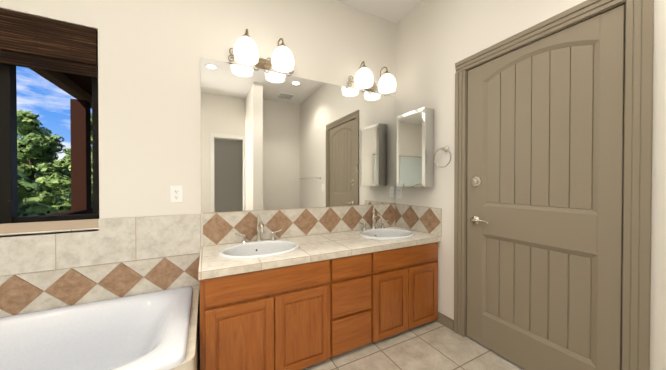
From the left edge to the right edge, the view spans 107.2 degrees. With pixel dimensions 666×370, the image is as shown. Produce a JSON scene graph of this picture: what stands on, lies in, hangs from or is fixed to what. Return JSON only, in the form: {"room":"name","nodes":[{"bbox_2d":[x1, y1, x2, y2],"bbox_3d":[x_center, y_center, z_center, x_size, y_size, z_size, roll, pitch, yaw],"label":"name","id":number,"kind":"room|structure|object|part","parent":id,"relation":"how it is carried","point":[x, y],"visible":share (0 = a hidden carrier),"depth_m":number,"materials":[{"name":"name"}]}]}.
{"room":"bathroom","nodes":[
{"label":"bathroom","id":0,"kind":"room"},
{"bbox_2d":[0,0,395,246],"bbox_3d":[-1.269,-0.253,1.689,4.577,2.880,0.150,0,1,-27],"label":"wall","id":1,"kind":"structure","parent":0,"point":[151,53],"depth_m":1.69,"materials":[{"name":"beige paint"}]},
{"bbox_2d":[0,9,97,77],"bbox_3d":[-2.120,-0.810,1.183,1.481,0.288,0.036,0,1,-27],"label":"window shade","id":2,"kind":"object","parent":1,"relation":"attached to","point":[32,41],"visible":0.94,"depth_m":1.41,"materials":[{"name":"brown wood"}]},
{"bbox_2d":[0,64,98,223],"bbox_3d":[-2.157,-0.346,1.256,1.501,1.223,0.070,0,1,-27],"label":"window","id":3,"kind":"structure","parent":1,"relation":"in","point":[8,161],"depth_m":1.41,"materials":[{"name":"black wood"}]},
{"bbox_2d":[0,214,200,349],"bbox_3d":[-2.059,0.702,1.242,2.453,0.980,0.084,0,1,-27],"label":"tile wainscot","id":4,"kind":"structure","parent":1,"relation":"attached to","point":[49,265],"depth_m":1.50,"materials":[{"name":"beige tile"}]},
{"bbox_2d":[170,186,182,202],"bbox_3d":[-1.082,0.063,1.699,0.074,0.118,0.008,0,1,-27],"label":"outlet","id":5,"kind":"object","parent":1,"relation":"attached to","point":[176,194],"visible":1,"depth_m":1.70,"materials":[{"name":"white plastic"}]},
{"bbox_2d":[228,29,294,73],"bbox_3d":[-0.517,-1.033,1.864,0.506,0.241,0.215,0,1,-27],"label":"sconce","id":6,"kind":"object","parent":1,"relation":"attached to","point":[245,50],"visible":0.98,"depth_m":1.84,"materials":[{"name":"white glass"}]},
{"bbox_2d":[200,57,395,212],"bbox_3d":[-0.143,-0.361,2.183,1.818,1.120,0.006,0,1,-27],"label":"vanity mirror","id":7,"kind":"object","parent":1,"relation":"attached to","point":[270,140],"visible":1,"depth_m":2.06,"materials":[{"name":"silver metal"}]},
{"bbox_2d":[203,204,441,246],"bbox_3d":[-0.007,0.324,1.940,1.810,0.241,0.574,0,1,-27],"label":"backsplash","id":8,"kind":"structure","parent":1,"relation":"attached to","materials":[{"name":"beige tile"}]},
{"bbox_2d":[348,61,396,94],"bbox_3d":[0.398,-1.038,2.338,0.506,0.241,0.215,0,1,-27],"label":"sconce","id":9,"kind":"object","parent":1,"relation":"attached to","point":[364,79],"visible":0.98,"depth_m":2.31,"materials":[{"name":"white glass"}]},
{"bbox_3d":[0.405,-0.997,2.324,0.452,0.158,0.182,0,1,-27],"label":"lamp shade","id":10,"kind":"part","parent":9,"relation":"part of","materials":[{"name":"white glass"}]},
{"bbox_2d":[199,320,523,369],"bbox_3d":[-0.162,1.237,-0.436,4.577,0.060,4.966,0,1,-27],"label":"floor","id":11,"kind":"structure","parent":0,"point":[434,345],"depth_m":1.71,"materials":[{"name":"tile"}]},
{"bbox_2d":[0,287,198,369],"bbox_3d":[-1.598,0.953,0.939,1.892,0.483,0.872,0,1,-27],"label":"tub","id":12,"kind":"object","parent":11,"relation":"on","point":[157,330],"visible":1,"depth_m":1.37,"materials":[{"name":"ceramic"}]},
{"bbox_2d":[198,240,440,369],"bbox_3d":[-0.014,0.835,1.946,1.816,0.700,0.558,0,1,-27],"label":"bathroom vanity","id":13,"kind":"object","parent":11,"relation":"on","point":[292,289],"depth_m":1.57,"materials":[{"name":"brown wood"}]},
{"bbox_2d":[198,232,440,275],"bbox_3d":[-0.013,0.464,1.933,1.822,0.043,0.561,0,1,-27],"label":"countertop","id":14,"kind":"structure","parent":13,"relation":"on","point":[325,244],"depth_m":1.69,"materials":[{"name":"beige tile"}]},
{"bbox_2d":[234,212,281,239],"bbox_3d":[-0.552,0.334,1.869,0.353,0.218,0.177,0,1,-27],"label":"faucet","id":15,"kind":"object","parent":14,"relation":"on","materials":[{"name":"silver metal"}]},
{"bbox_2d":[214,236,309,263],"bbox_3d":[-0.497,0.512,1.695,0.544,0.165,0.404,0,1,-27],"label":"sink","id":16,"kind":"object","parent":14,"relation":"in","point":[281,245],"depth_m":1.80,"materials":[{"name":"white ceramic"}]},
{"bbox_2d":[358,208,389,227],"bbox_3d":[0.429,0.329,2.377,0.353,0.218,0.177,0,1,-27],"label":"faucet","id":17,"kind":"object","parent":14,"relation":"on","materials":[{"name":"silver metal"}]},
{"bbox_2d":[354,224,425,243],"bbox_3d":[0.484,0.507,2.203,0.544,0.165,0.404,0,1,-27],"label":"sink","id":18,"kind":"object","parent":14,"relation":"in","point":[392,233],"depth_m":2.34,"materials":[{"name":"white ceramic"}]},
{"bbox_2d":[336,0,423,23],"bbox_3d":[-0.162,-1.702,-0.463,4.577,0.060,4.966,0,1,-27],"label":"ceiling","id":19,"kind":"structure","parent":0,"point":[395,11],"depth_m":2.34,"materials":[{"name":"white paint"}]},
{"bbox_2d":[396,0,665,369],"bbox_3d":[1.459,-0.248,1.234,0.150,2.880,3.166,0,1,-27],"label":"wall","id":20,"kind":"structure","parent":0,"point":[436,40],"depth_m":2.00,"materials":[{"name":"beige paint"}]},
{"bbox_2d":[397,187,401,197],"bbox_3d":[0.688,0.077,2.554,0.008,0.118,0.074,0,1,-27],"label":"outlet","id":21,"kind":"object","parent":20,"relation":"attached to","point":[399,192],"visible":1,"depth_m":2.54,"materials":[{"name":"white plastic"}]},
{"bbox_2d":[397,107,433,186],"bbox_3d":[0.758,-0.328,2.287,0.124,0.688,0.349,0,1,-27],"label":"medicine cabinet mirror","id":22,"kind":"object","parent":20,"relation":"attached to","point":[415,148],"visible":1,"depth_m":2.19,"materials":[{"name":"silver metal"}]},
{"bbox_2d":[434,146,450,167],"bbox_3d":[0.922,-0.235,2.040,0.062,0.184,0.166,0,1,-27],"label":"towel ring","id":23,"kind":"object","parent":20,"relation":"attached to","point":[445,148],"visible":1,"depth_m":2.03,"materials":[{"name":"silver metal"}]},
{"bbox_2d":[436,312,453,330],"bbox_3d":[-0.384,1.161,-0.008,4.277,0.085,2.631,0,1,-27],"label":"baseboard","id":24,"kind":"structure","parent":20,"relation":"attached to","point":[445,321],"depth_m":2.06,"materials":[{"name":"beige tile"}]},
{"bbox_2d":[467,5,625,369],"bbox_3d":[1.213,0.150,1.544,0.098,2.053,0.798,0,1,-27],"label":"door","id":25,"kind":"structure","parent":20,"relation":"in","point":[545,167],"depth_m":1.45,"materials":[{"name":"brown paint"}]},
{"bbox_2d":[454,0,653,369],"bbox_3d":[1.272,0.111,1.574,0.169,2.156,0.980,0,1,-27],"label":"door frame","id":26,"kind":"structure","parent":20,"relation":"attached to","point":[638,141],"depth_m":1.16,"materials":[{"name":"brown paint"}]},
{"label":"outside","id":27,"kind":"structure","parent":0,"visible":0},
{"bbox_3d":[-50.340,3.355,42.591,130.000,0.100,117.554,0,1,-27],"label":"ground","id":28,"kind":"structure","parent":27,"visible":0},
{"bbox_2d":[17,138,39,181],"bbox_3d":[-31.797,-0.672,24.339,4.299,8.306,4.660,0,1,-27],"label":"tree","id":29,"kind":"object","parent":28,"relation":"on","point":[28,169],"depth_m":24.97,"materials":[{"name":"green plant"}]},
{"bbox_2d":[17,158,59,216],"bbox_3d":[-9.634,0.557,6.805,3.057,6.178,4.110,0,1,-27],"label":"tree","id":30,"kind":"object","parent":28,"relation":"on","point":[26,189],"depth_m":7.01,"materials":[{"name":"green plant"}]},
{"bbox_2d":[19,163,67,209],"bbox_3d":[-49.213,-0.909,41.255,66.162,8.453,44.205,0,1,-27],"label":"tree","id":31,"kind":"object","parent":28,"relation":"on","point":[37,173],"depth_m":37.96,"materials":[{"name":"green plant"}]},
{"bbox_2d":[17,109,70,211],"bbox_3d":[-14.684,0.004,11.955,4.167,7.177,3.541,0,1,-27],"label":"tree","id":32,"kind":"object","parent":28,"relation":"on","point":[37,144],"depth_m":11.62,"materials":[{"name":"green plant"}]},
{"bbox_2d":[29,68,92,215],"bbox_3d":[-1.642,1.067,5.509,5.585,5.170,6.952,0,1,-27],"label":"porch","id":33,"kind":"object","parent":28,"relation":"on","point":[78,88],"depth_m":3.56,"materials":[{"name":"brown wood"}]},
{"bbox_2d":[43,113,92,205],"bbox_3d":[-10.537,-0.402,11.594,4.371,8.004,3.961,0,1,-27],"label":"tree","id":34,"kind":"object","parent":28,"relation":"on","point":[65,184],"depth_m":10.53,"materials":[{"name":"green plant"}]},
{"bbox_2d":[53,148,92,195],"bbox_3d":[-25.891,-0.127,25.043,3.599,7.207,4.752,0,1,-27],"label":"tree","id":35,"kind":"object","parent":28,"relation":"on","point":[68,150],"depth_m":23.98,"materials":[{"name":"green plant"}]}
]}

